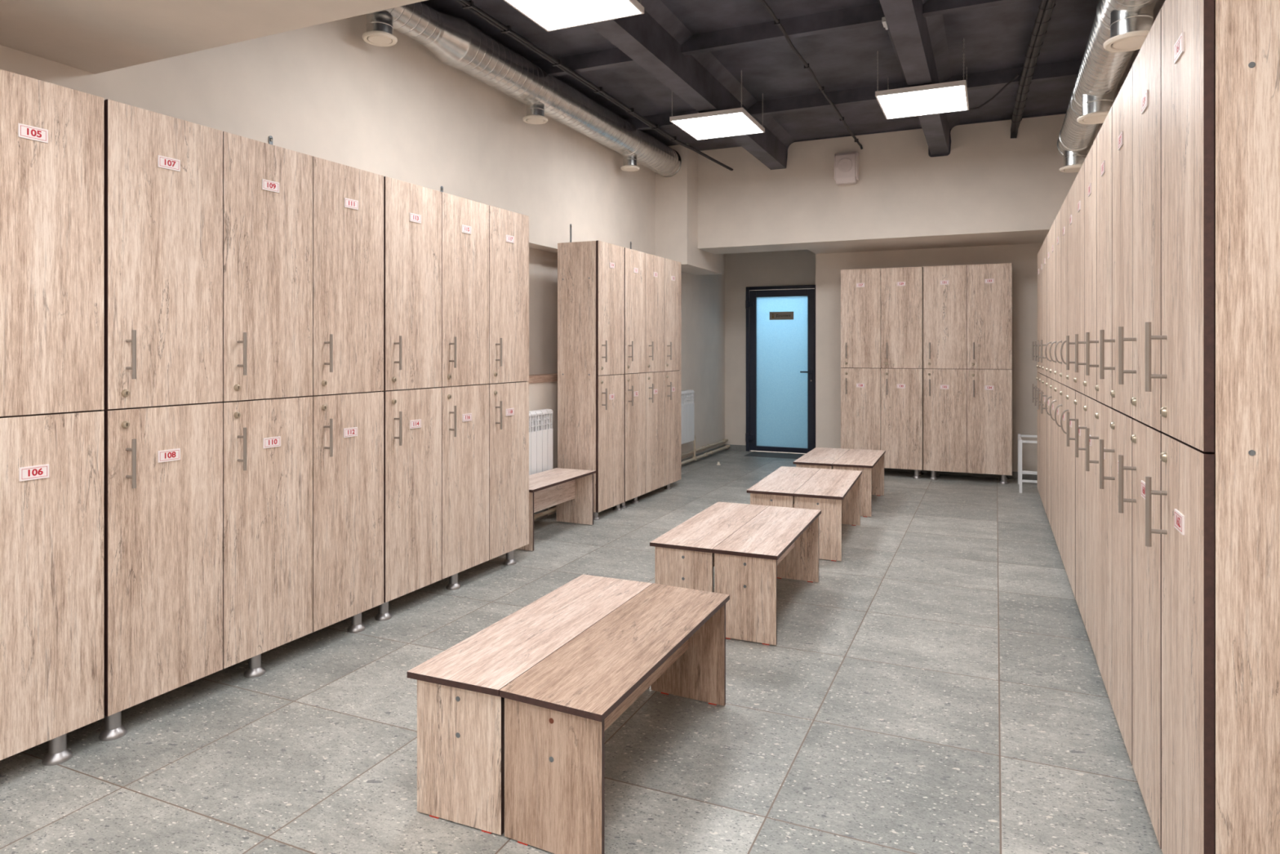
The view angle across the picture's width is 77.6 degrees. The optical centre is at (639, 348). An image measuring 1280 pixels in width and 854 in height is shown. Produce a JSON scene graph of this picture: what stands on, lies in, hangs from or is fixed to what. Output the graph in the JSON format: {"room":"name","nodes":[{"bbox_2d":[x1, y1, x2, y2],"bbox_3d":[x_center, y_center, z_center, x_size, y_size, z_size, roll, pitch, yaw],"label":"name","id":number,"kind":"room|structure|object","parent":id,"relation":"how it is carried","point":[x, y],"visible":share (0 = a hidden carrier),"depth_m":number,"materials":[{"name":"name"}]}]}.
{"room":"changing room","nodes":[
{"label":"changing room","id":0,"kind":"room"},
{"bbox_2d":[0,0,426,74],"bbox_3d":[-1.274,-1.252,0.271,4.147,0.266,4.655,0,0,24],"label":"ceiling","id":1,"kind":"structure","parent":0,"point":[95,37],"depth_m":2.73,"materials":[{"name":"beige paint"}]},
{"bbox_2d":[0,13,724,515],"bbox_3d":[-1.636,-0.400,5.031,0.400,3.530,13.050,0,0,24],"label":"wall","id":2,"kind":"structure","parent":0,"point":[398,112],"depth_m":5.22,"materials":[{"name":"beige paint"}]},
{"bbox_2d":[268,135,272,144],"bbox_3d":[-1.789,-0.945,3.987,0.170,0.261,0.022,0,0,24],"label":"strap","id":3,"kind":"object","parent":2,"relation":"attached to","point":[270,137],"visible":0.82,"depth_m":4.02,"materials":[{"name":"metal"}]},
{"bbox_2d":[528,408,552,475],"bbox_3d":[-0.927,0.777,5.987,0.113,0.595,0.929,0,0,24],"label":"radiator","id":4,"kind":"object","parent":2,"relation":"attached to","point":[540,433],"visible":0.32,"depth_m":6.20,"materials":[{"name":"white metal"}]},
{"bbox_2d":[533,507,547,521],"bbox_3d":[-0.991,1.327,5.969,0.012,0.075,1.150,0,0,24],"label":"baseboard","id":5,"kind":"structure","parent":2,"relation":"attached to","point":[544,509],"depth_m":6.39,"materials":[{"name":"grey tile"}]},
{"bbox_2d":[528,373,557,383],"bbox_3d":[-0.743,0.242,6.740,0.187,0.055,3.500,0,0,24],"label":"trim","id":6,"kind":"structure","parent":2,"relation":"attached to","point":[539,378],"depth_m":6.45,"materials":[{"name":"brown wood"}]},
{"bbox_2d":[569,223,572,242],"bbox_3d":[-0.520,-0.945,6.827,0.170,0.261,0.022,0,0,24],"label":"strap","id":7,"kind":"object","parent":2,"relation":"attached to","point":[571,226],"visible":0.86,"depth_m":6.86,"materials":[{"name":"metal"}]},
{"bbox_2d":[533,435,730,519],"bbox_3d":[-0.003,1.175,8.082,0.087,0.317,5.835,0,0,24],"label":"pipe","id":8,"kind":"object","parent":2,"relation":"attached to","point":[695,457],"visible":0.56,"depth_m":9.46,"materials":[{"name":"beige metal"}]},
{"bbox_2d":[624,109,699,130],"bbox_3d":[0.269,-2.112,7.356,1.181,0.105,0.090,0,0,24],"label":"beam","id":9,"kind":"structure","parent":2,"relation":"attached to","point":[662,120],"depth_m":7.36,"materials":[{"name":"grey paint"}]},
{"bbox_2d":[680,389,694,444],"bbox_3d":[0.430,0.777,9.023,0.113,0.595,0.819,0,0,24],"label":"radiator","id":10,"kind":"object","parent":2,"relation":"attached to","point":[687,404],"visible":0.47,"depth_m":9.15,"materials":[{"name":"white metal"}]},
{"bbox_2d":[654,143,723,275],"bbox_3d":[0.579,-1.530,9.046,0.367,1.270,1.221,0,0,24],"label":"column","id":11,"kind":"structure","parent":2,"relation":"attached to","point":[676,197],"depth_m":8.52,"materials":[{"name":"beige paint"}]},
{"bbox_2d":[680,444,725,466],"bbox_3d":[0.582,1.327,9.489,0.012,0.075,2.800,0,0,24],"label":"baseboard","id":12,"kind":"structure","parent":2,"relation":"attached to","point":[724,445],"depth_m":9.94,"materials":[{"name":"grey tile"}]},
{"bbox_2d":[680,438,728,457],"bbox_3d":[-0.019,1.230,8.089,0.053,0.048,5.835,0,0,24],"label":"pipe","id":13,"kind":"object","parent":2,"relation":"attached to","point":[708,446],"visible":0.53,"depth_m":9.87,"materials":[{"name":"beige metal"}]},
{"bbox_2d":[0,449,1162,853],"bbox_3d":[0.624,1.415,4.760,4.747,0.100,14.600,0,0,24],"label":"floor","id":14,"kind":"structure","parent":0,"point":[939,687],"depth_m":2.87,"materials":[{"name":"grey tile"}]},
{"bbox_2d":[0,69,103,765],"bbox_3d":[-2.190,0.251,2.412,0.445,2.228,0.890,0,0,25],"label":"tall cabinet","id":15,"kind":"object","parent":14,"relation":"on","point":[51,135],"visible":1,"depth_m":2.58,"materials":[{"name":"brown wood"}]},
{"bbox_2d":[98,98,383,741],"bbox_3d":[-1.720,0.251,3.437,0.445,2.228,1.351,0,0,25],"label":"tall cabinet","id":16,"kind":"object","parent":14,"relation":"on","point":[243,410],"visible":0.89,"depth_m":3.18,"materials":[{"name":"brown wood"}]},
{"bbox_2d":[374,176,528,621],"bbox_3d":[-1.161,0.251,4.657,0.445,2.228,1.331,0,0,25],"label":"tall cabinet","id":17,"kind":"object","parent":14,"relation":"on","point":[455,391],"visible":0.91,"depth_m":4.47,"materials":[{"name":"brown wood"}]},
{"bbox_2d":[407,573,653,835],"bbox_3d":[-0.315,1.155,2.772,0.316,0.420,1.102,0,0,24],"label":"bench","id":18,"kind":"object","parent":14,"relation":"on","point":[460,707],"visible":0.77,"depth_m":2.32,"materials":[{"name":"brown wood"}]},
{"bbox_2d":[516,467,595,551],"bbox_3d":[-0.691,1.153,5.827,0.352,0.415,0.925,0,0,24],"label":"bench","id":19,"kind":"object","parent":14,"relation":"on","point":[571,490],"visible":0.5,"depth_m":6.06,"materials":[{"name":"brown wood"}]},
{"bbox_2d":[557,240,624,519],"bbox_3d":[-0.382,0.251,6.621,0.417,2.228,0.484,0,0,25],"label":"tall cabinet","id":20,"kind":"object","parent":14,"relation":"on","point":[591,273],"visible":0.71,"depth_m":6.43,"materials":[{"name":"brown wood"}]},
{"bbox_2d":[499,582,729,853],"bbox_3d":[-0.022,1.155,2.633,0.327,0.420,1.119,0,0,24],"label":"bench","id":21,"kind":"object","parent":14,"relation":"on","point":[668,639],"visible":1,"depth_m":2.22,"materials":[{"name":"brown wood"}]},
{"bbox_2d":[619,247,680,508],"bbox_3d":[-0.006,0.251,7.441,0.417,2.228,1.299,0,0,25],"label":"tall cabinet","id":22,"kind":"object","parent":14,"relation":"on","point":[652,283],"visible":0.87,"depth_m":7.26,"materials":[{"name":"brown wood"}]},
{"bbox_2d":[649,501,768,591],"bbox_3d":[0.412,1.155,4.341,0.320,0.420,1.131,0,0,23],"label":"bench","id":23,"kind":"object","parent":14,"relation":"on","point":[684,556],"visible":0.56,"depth_m":3.89,"materials":[{"name":"brown wood"}]},
{"bbox_2d":[712,506,821,644],"bbox_3d":[0.703,1.155,4.212,0.311,0.420,1.129,0,0,23],"label":"bench","id":24,"kind":"object","parent":14,"relation":"on","point":[778,542],"visible":0.99,"depth_m":3.76,"materials":[{"name":"brown wood"}]},
{"bbox_2d":[744,451,804,458],"bbox_3d":[1.761,1.363,10.188,0.760,0.005,0.440,0,0,24],"label":"door mat","id":25,"kind":"object","parent":14,"relation":"on","point":[788,455],"visible":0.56,"depth_m":10.18,"materials":[{"name":"grey fabric"}]},
{"bbox_2d":[746,466,820,507],"bbox_3d":[1.069,1.155,5.804,0.312,0.420,1.173,0,0,21],"label":"bench","id":26,"kind":"object","parent":14,"relation":"on","point":[778,488],"visible":0.36,"depth_m":5.48,"materials":[{"name":"brown wood"}]},
{"bbox_2d":[793,447,849,469],"bbox_3d":[1.634,1.155,7.093,0.319,0.420,1.071,0,0,23],"label":"bench","id":27,"kind":"object","parent":14,"relation":"on","point":[818,457],"visible":0.25,"depth_m":6.87,"materials":[{"name":"brown wood"}]},
{"bbox_2d":[793,468,862,560],"bbox_3d":[1.360,1.155,5.681,0.315,0.420,1.169,0,0,21],"label":"bench","id":28,"kind":"object","parent":14,"relation":"on","point":[836,493],"visible":0.78,"depth_m":5.20,"materials":[{"name":"brown wood"}]},
{"bbox_2d":[831,448,885,516],"bbox_3d":[1.933,1.155,6.975,0.318,0.420,1.075,0,0,23],"label":"bench","id":29,"kind":"object","parent":14,"relation":"on","point":[870,462],"visible":0.5,"depth_m":6.69,"materials":[{"name":"brown wood"}]},
{"bbox_2d":[840,266,923,478],"bbox_3d":[2.638,0.252,8.654,0.846,2.226,0.415,0,0,24],"label":"tall cabinet","id":30,"kind":"object","parent":14,"relation":"on","point":[882,309],"visible":0.84,"depth_m":8.50,"materials":[{"name":"brown wood"}]},
{"bbox_2d":[923,262,1012,484],"bbox_3d":[3.415,0.252,8.307,0.846,2.226,0.415,0,0,24],"label":"tall cabinet","id":31,"kind":"object","parent":14,"relation":"on","point":[967,309],"visible":1,"depth_m":8.15,"materials":[{"name":"brown wood"}]},
{"bbox_2d":[1017,433,1037,493],"bbox_3d":[3.940,1.113,7.692,0.510,0.505,0.565,0,0,24],"label":"metal stand","id":32,"kind":"object","parent":14,"relation":"on","point":[1020,472],"visible":0.48,"depth_m":7.53,"materials":[{"name":"white metal"}]},
{"bbox_2d":[1031,243,1044,504],"bbox_3d":[3.620,0.251,6.804,0.451,2.228,0.881,0,0,24],"label":"tall cabinet","id":33,"kind":"object","parent":14,"relation":"on","point":[1040,255],"visible":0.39,"depth_m":6.83,"materials":[{"name":"brown wood"}]},
{"bbox_2d":[1037,228,1051,527],"bbox_3d":[3.265,0.251,5.995,0.451,2.228,0.881,0,0,24],"label":"tall cabinet","id":34,"kind":"object","parent":14,"relation":"on","point":[1046,381],"visible":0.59,"depth_m":6.06,"materials":[{"name":"brown wood"}]},
{"bbox_2d":[1044,207,1061,556],"bbox_3d":[2.911,0.251,5.184,0.446,2.228,0.881,0,0,24],"label":"tall cabinet","id":35,"kind":"object","parent":14,"relation":"on","point":[1055,228],"visible":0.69,"depth_m":5.20,"materials":[{"name":"brown wood"}]},
{"bbox_2d":[1054,180,1076,597],"bbox_3d":[2.556,0.251,4.375,0.446,2.228,0.881,0,0,24],"label":"tall cabinet","id":36,"kind":"object","parent":14,"relation":"on","point":[1067,393],"visible":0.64,"depth_m":4.41,"materials":[{"name":"brown wood"}]},
{"bbox_2d":[1066,137,1098,658],"bbox_3d":[2.198,0.251,3.567,0.451,2.228,0.881,0,0,24],"label":"tall cabinet","id":37,"kind":"object","parent":14,"relation":"on","point":[1085,402],"visible":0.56,"depth_m":3.59,"materials":[{"name":"brown wood"}]},
{"bbox_2d":[1085,66,1136,764],"bbox_3d":[1.842,0.251,2.757,0.451,2.228,0.881,0,0,24],"label":"tall cabinet","id":38,"kind":"object","parent":14,"relation":"on","point":[1113,415],"visible":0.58,"depth_m":2.75,"materials":[{"name":"brown wood"}]},
{"bbox_2d":[1118,0,1279,853],"bbox_3d":[1.487,0.251,1.948,0.451,2.228,0.883,0,0,24],"label":"tall cabinet","id":39,"kind":"object","parent":14,"relation":"on","point":[1205,401],"visible":1,"depth_m":1.61,"materials":[{"name":"brown wood"}]},
{"bbox_2d":[421,0,1098,151],"bbox_3d":[0.624,-2.240,4.760,4.747,0.150,14.600,0,0,24],"label":"ceiling","id":40,"kind":"structure","parent":0,"point":[996,37],"depth_m":5.88,"materials":[{"name":"grey paint"}]},
{"bbox_2d":[362,1,681,177],"bbox_3d":[-0.878,-1.938,5.852,0.304,0.453,5.788,0,0,24],"label":"ventilation duct","id":41,"kind":"object","parent":40,"relation":"attached to","point":[456,43],"visible":0.97,"depth_m":5.65,"materials":[{"name":"metal"}]},
{"bbox_2d":[362,30,397,46],"bbox_3d":[-1.476,-1.762,4.515,0.190,0.031,0.190,0,0,24],"label":"diffuser","id":42,"kind":"object","parent":41,"relation":"attached to","point":[375,37],"depth_m":4.49,"materials":[{"name":"beige plastic"}]},
{"bbox_2d":[522,114,547,124],"bbox_3d":[-0.794,-1.742,6.040,0.190,0.031,0.190,0,0,24],"label":"diffuser","id":43,"kind":"object","parent":41,"relation":"attached to","point":[530,118],"depth_m":6.00,"materials":[{"name":"beige plastic"}]},
{"bbox_2d":[620,164,639,171],"bbox_3d":[-0.094,-1.728,7.606,0.180,0.031,0.180,0,0,24],"label":"diffuser","id":44,"kind":"object","parent":41,"relation":"attached to","point":[625,167],"depth_m":7.57,"materials":[{"name":"beige plastic"}]},
{"bbox_2d":[503,0,644,31],"bbox_3d":[-0.387,-2.003,4.190,0.610,0.337,0.645,0,0,24],"label":"panel light","id":45,"kind":"object","parent":40,"relation":"hanging from","point":[549,15],"visible":1,"depth_m":4.32,"materials":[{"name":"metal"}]},
{"bbox_2d":[532,48,636,76],"bbox_3d":[-0.392,-2.112,5.877,1.181,0.105,0.090,0,0,24],"label":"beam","id":46,"kind":"structure","parent":40,"relation":"attached to","point":[614,57],"depth_m":5.83,"materials":[{"name":"grey paint"}]},
{"bbox_2d":[454,0,733,170],"bbox_3d":[-0.493,-1.985,5.869,0.286,0.151,6.111,0,0,27],"label":"conduit","id":47,"kind":"object","parent":40,"relation":"attached to","point":[466,4],"visible":1,"depth_m":5.82,"materials":[{"name":"black metal"}]},
{"bbox_2d":[669,70,764,140],"bbox_3d":[0.649,-2.003,6.586,0.610,0.337,0.645,0,0,24],"label":"panel light","id":48,"kind":"object","parent":40,"relation":"hanging from","point":[733,122],"visible":0.85,"depth_m":6.52,"materials":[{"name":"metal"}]},
{"bbox_2d":[672,112,762,139],"bbox_3d":[0.649,-1.842,6.586,0.586,0.010,0.621,0,0,24],"label":"diffuser","id":49,"kind":"object","parent":48,"relation":"attached to","point":[701,126],"depth_m":6.54,"materials":[{"name":"white plastic"}]},
{"bbox_2d":[680,3,884,55],"bbox_3d":[0.948,-2.112,5.278,1.422,0.105,0.090,0,0,24],"label":"trim","id":50,"kind":"structure","parent":40,"relation":"attached to","point":[870,15],"depth_m":5.23,"materials":[{"name":"grey paint"}]},
{"bbox_2d":[747,82,907,116],"bbox_3d":[1.609,-2.112,6.757,1.422,0.105,0.090,0,0,24],"label":"beam","id":51,"kind":"structure","parent":40,"relation":"attached to","point":[864,95],"depth_m":6.76,"materials":[{"name":"grey paint"}]},
{"bbox_2d":[760,0,862,149],"bbox_3d":[0.970,-2.030,5.215,0.051,0.060,6.115,0,0,24],"label":"cable","id":52,"kind":"object","parent":51,"relation":"attached to","point":[776,21],"visible":1,"depth_m":5.72,"materials":[{"name":"black plastic"}]},
{"bbox_2d":[881,17,908,87],"bbox_3d":[1.594,-2.028,5.038,0.043,0.156,3.300,0,0,24],"label":"cable","id":53,"kind":"object","parent":40,"relation":"hanging from","point":[883,19],"visible":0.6,"depth_m":4.79,"materials":[{"name":"white plastic"}]},
{"bbox_2d":[875,38,968,119],"bbox_3d":[2.118,-2.003,5.951,0.610,0.337,0.645,0,0,24],"label":"panel light","id":54,"kind":"object","parent":40,"relation":"hanging from","point":[950,96],"visible":1,"depth_m":5.86,"materials":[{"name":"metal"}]},
{"bbox_2d":[877,85,967,118],"bbox_3d":[2.118,-1.842,5.951,0.586,0.010,0.621,0,0,24],"label":"diffuser","id":55,"kind":"object","parent":54,"relation":"attached to","point":[918,100],"depth_m":5.90,"materials":[{"name":"white plastic"}]},
{"bbox_2d":[968,73,1019,111],"bbox_3d":[2.703,-1.937,6.042,0.092,0.169,0.422,0,0,-31],"label":"cable","id":56,"kind":"object","parent":54,"relation":"hanging from","point":[1017,74],"visible":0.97,"depth_m":6.05,"materials":[{"name":"black plastic"}]},
{"bbox_2d":[1056,0,1157,173],"bbox_3d":[2.538,-1.822,4.208,0.256,0.686,5.595,0,0,24],"label":"ventilation duct","id":57,"kind":"object","parent":40,"relation":"hanging from","point":[1119,28],"visible":0.96,"depth_m":4.67,"materials":[{"name":"metal"}]},
{"bbox_2d":[1059,164,1082,173],"bbox_3d":[3.600,-1.494,6.584,0.236,0.031,0.236,0,0,24],"label":"diffuser","id":58,"kind":"object","parent":57,"relation":"attached to","point":[1067,168],"depth_m":6.56,"materials":[{"name":"beige plastic"}]},
{"bbox_2d":[1076,111,1109,124],"bbox_3d":[2.956,-1.494,5.141,0.236,0.031,0.236,0,0,24],"label":"diffuser","id":59,"kind":"object","parent":57,"relation":"attached to","point":[1088,117],"depth_m":5.12,"materials":[{"name":"beige plastic"}]},
{"bbox_2d":[1102,30,1149,52],"bbox_3d":[2.384,-1.494,3.863,0.236,0.031,0.236,0,0,24],"label":"diffuser","id":60,"kind":"object","parent":57,"relation":"attached to","point":[1121,41],"depth_m":3.84,"materials":[{"name":"beige plastic"}]},
{"bbox_2d":[697,113,1093,471],"bbox_3d":[2.647,-0.400,9.042,4.147,3.530,2.230,0,0,24],"label":"wall","id":61,"kind":"structure","parent":0,"point":[996,197],"depth_m":8.29,"materials":[{"name":"beige paint"}]},
{"bbox_2d":[588,0,795,169],"bbox_3d":[0.184,-2.025,5.515,0.360,0.280,6.220,0,0,24],"label":"beam","id":62,"kind":"structure","parent":61,"relation":"attached to","point":[654,38],"depth_m":5.70,"materials":[{"name":"grey paint"}]},
{"bbox_2d":[725,444,746,450],"bbox_3d":[1.289,1.327,10.700,0.290,0.075,0.012,0,0,24],"label":"baseboard","id":63,"kind":"structure","parent":61,"relation":"attached to","point":[734,447],"depth_m":10.69,"materials":[{"name":"grey tile"}]},
{"bbox_2d":[745,284,815,453],"bbox_3d":[1.860,0.270,10.446,0.960,2.190,0.129,0,0,24],"label":"door","id":64,"kind":"structure","parent":61,"relation":"in","point":[780,320],"depth_m":10.45,"materials":[{"name":"glass"}]},
{"bbox_2d":[834,151,858,185],"bbox_3d":[2.074,-1.815,8.004,0.226,0.310,0.133,0,0,24],"label":"wall speaker","id":65,"kind":"object","parent":61,"relation":"attached to","point":[846,164],"visible":1,"depth_m":7.95},
{"bbox_2d":[838,158,852,172],"bbox_3d":[2.048,-1.835,7.946,0.140,0.140,0.006,0,0,24],"label":"grille","id":66,"kind":"object","parent":65,"relation":"attached to","point":[845,165],"depth_m":7.94,"materials":[{"name":"white plastic"}]},
{"bbox_2d":[786,127,922,165],"bbox_3d":[2.090,-2.025,8.068,1.570,0.280,0.004,0,0,24],"label":"trim","id":67,"kind":"structure","parent":61,"relation":"attached to","point":[788,146],"depth_m":8.06,"materials":[{"name":"grey paint"}]},
{"bbox_2d":[876,0,959,155],"bbox_3d":[1.634,-2.025,4.867,0.360,0.280,6.220,0,0,24],"label":"beam","id":68,"kind":"structure","parent":61,"relation":"attached to","point":[920,42],"depth_m":5.33,"materials":[{"name":"grey paint"}]},
{"bbox_2d":[884,467,1037,479],"bbox_3d":[3.268,1.327,8.665,2.705,0.075,0.012,0,0,24],"label":"baseboard","id":69,"kind":"structure","parent":61,"relation":"attached to","point":[1015,474],"depth_m":8.53,"materials":[{"name":"grey tile"}]},
{"bbox_2d":[928,111,1066,156],"bbox_3d":[3.445,-2.014,7.462,1.400,0.303,0.004,0,0,24],"label":"trim","id":70,"kind":"structure","parent":61,"relation":"attached to","point":[1059,113],"depth_m":7.54,"materials":[{"name":"grey paint"}]},
{"bbox_2d":[1010,0,1056,138],"bbox_3d":[2.361,-2.010,4.599,0.131,0.101,6.128,0,0,22],"label":"cable bundle","id":71,"kind":"object","parent":61,"relation":"attached to","point":[1046,6],"visible":1,"depth_m":5.57,"materials":[{"name":"black plastic"}]},
{"bbox_2d":[1093,0,1165,142],"bbox_3d":[2.220,-0.400,2.760,0.200,3.530,12.050,0,0,24],"label":"wall","id":72,"kind":"structure","parent":0,"point":[1159,3],"depth_m":5.19,"materials":[{"name":"beige paint"}]},
{"bbox_2d":[922,0,1028,17],"bbox_3d":[2.301,-2.112,4.673,1.212,0.105,0.090,0,0,24],"label":"trim","id":73,"kind":"structure","parent":72,"relation":"attached to","point":[931,7],"depth_m":4.82,"materials":[{"name":"grey paint"}]},
{"bbox_2d":[943,58,1082,89],"bbox_3d":[2.962,-2.112,6.152,1.212,0.105,0.090,0,0,24],"label":"beam","id":74,"kind":"structure","parent":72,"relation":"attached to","point":[1070,68],"depth_m":6.14,"materials":[{"name":"grey paint"}]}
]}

